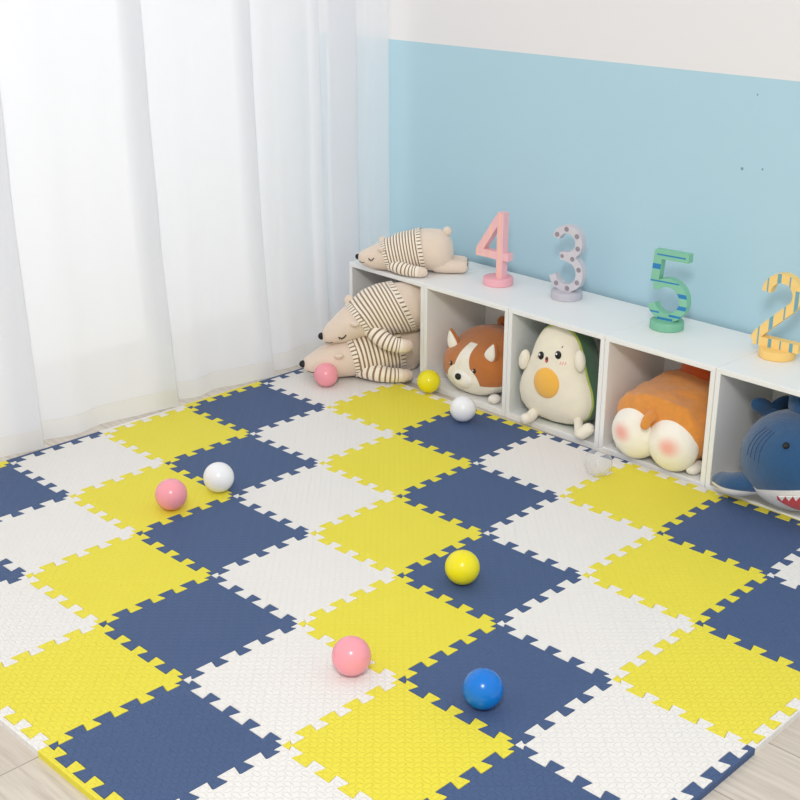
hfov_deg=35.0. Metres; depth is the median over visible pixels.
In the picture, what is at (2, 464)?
edging strip
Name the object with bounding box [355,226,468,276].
plush bear
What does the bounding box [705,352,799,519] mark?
cube
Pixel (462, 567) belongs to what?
ball
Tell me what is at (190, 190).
curtain
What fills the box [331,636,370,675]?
ball
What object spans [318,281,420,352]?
plush bear
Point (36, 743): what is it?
edging strip
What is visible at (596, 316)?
cube
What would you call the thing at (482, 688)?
ball
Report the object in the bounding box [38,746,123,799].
edging strip
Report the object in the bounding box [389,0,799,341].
wall
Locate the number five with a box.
[647,247,693,332]
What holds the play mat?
on the floor
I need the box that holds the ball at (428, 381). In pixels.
[417,370,439,392]
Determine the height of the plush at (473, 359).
0.210 m
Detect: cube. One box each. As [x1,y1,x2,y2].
[349,260,489,383]
[423,267,554,416]
[505,291,653,450]
[598,317,759,486]
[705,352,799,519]
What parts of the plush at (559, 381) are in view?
arm, leg, arm, leg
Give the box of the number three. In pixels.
[549,224,586,301]
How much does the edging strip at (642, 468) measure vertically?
0.014 m
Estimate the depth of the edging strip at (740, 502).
3.24 m
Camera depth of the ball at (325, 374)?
4.03 m
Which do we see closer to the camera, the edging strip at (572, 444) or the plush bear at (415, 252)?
the edging strip at (572, 444)
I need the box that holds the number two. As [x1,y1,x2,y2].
[750,272,799,361]
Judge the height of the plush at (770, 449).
0.302 m
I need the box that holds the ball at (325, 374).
[314,363,337,386]
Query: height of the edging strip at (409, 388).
0.014 m
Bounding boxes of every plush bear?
[299,329,419,382]
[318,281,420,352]
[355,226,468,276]
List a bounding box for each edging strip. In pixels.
[0,461,8,467]
[0,706,48,755]
[6,431,102,462]
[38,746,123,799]
[99,405,185,433]
[183,382,262,406]
[259,368,303,382]
[395,383,451,404]
[476,409,543,433]
[542,433,628,462]
[627,462,723,495]
[672,745,754,799]
[722,494,799,524]
[747,698,799,754]
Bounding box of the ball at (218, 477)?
[203,462,233,492]
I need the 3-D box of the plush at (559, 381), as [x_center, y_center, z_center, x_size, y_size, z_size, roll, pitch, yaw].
[0.482,-0.077,3.717,0.297,0.309,0.206,16,26,35]
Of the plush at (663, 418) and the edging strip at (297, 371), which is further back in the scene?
the edging strip at (297, 371)
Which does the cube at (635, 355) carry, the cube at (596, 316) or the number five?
the number five
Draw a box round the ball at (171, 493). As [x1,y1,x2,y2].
[155,478,186,509]
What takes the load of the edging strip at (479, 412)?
on the floor
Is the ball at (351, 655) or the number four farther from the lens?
the number four
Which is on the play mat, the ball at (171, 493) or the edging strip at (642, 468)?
the ball at (171, 493)
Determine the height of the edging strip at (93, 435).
0.014 m
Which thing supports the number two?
on the cube at (738, 382)
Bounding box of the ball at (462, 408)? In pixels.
[450,396,475,421]
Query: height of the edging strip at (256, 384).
0.014 m
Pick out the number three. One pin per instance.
(563, 291)
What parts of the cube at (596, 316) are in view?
panel, panel, panel, panel, panel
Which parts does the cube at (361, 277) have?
panel, panel, panel, panel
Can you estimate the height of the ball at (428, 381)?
0.074 m
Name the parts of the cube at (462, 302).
panel, panel, panel, panel, panel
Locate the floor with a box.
[0,345,799,799]
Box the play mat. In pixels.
[0,369,799,799]
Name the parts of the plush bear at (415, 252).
leg, leg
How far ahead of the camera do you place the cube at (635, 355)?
3.50 m
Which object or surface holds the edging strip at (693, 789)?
on the floor
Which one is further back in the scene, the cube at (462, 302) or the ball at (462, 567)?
the cube at (462, 302)
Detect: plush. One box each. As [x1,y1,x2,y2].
[443,316,504,403]
[519,324,598,439]
[612,363,710,474]
[712,394,799,510]
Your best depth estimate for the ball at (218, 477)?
3.28 m
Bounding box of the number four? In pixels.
[476,211,513,287]
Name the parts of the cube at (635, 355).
panel, panel, panel, panel, panel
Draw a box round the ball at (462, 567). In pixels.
[445,550,479,584]
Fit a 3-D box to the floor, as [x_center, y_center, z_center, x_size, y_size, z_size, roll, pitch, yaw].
[-0.397,0.900,1.706,5.130,0.050,5.800,20,28,41]
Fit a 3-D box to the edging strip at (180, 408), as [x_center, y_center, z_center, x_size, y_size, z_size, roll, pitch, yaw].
[-0.762,0.064,3.799,0.035,0.014,0.299,20,28,41]
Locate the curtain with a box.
[0,0,389,456]
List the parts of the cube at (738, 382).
panel, panel, panel, panel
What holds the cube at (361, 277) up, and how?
on the floor
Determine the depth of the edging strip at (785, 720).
2.37 m
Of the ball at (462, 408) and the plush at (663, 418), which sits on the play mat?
the ball at (462, 408)
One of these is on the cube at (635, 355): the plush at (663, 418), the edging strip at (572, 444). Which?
the plush at (663, 418)
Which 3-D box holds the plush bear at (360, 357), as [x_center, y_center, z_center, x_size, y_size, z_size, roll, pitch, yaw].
[-0.124,-0.166,4.146,0.419,0.177,0.275,-6,22,-16]
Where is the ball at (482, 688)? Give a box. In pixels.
[462,668,503,709]

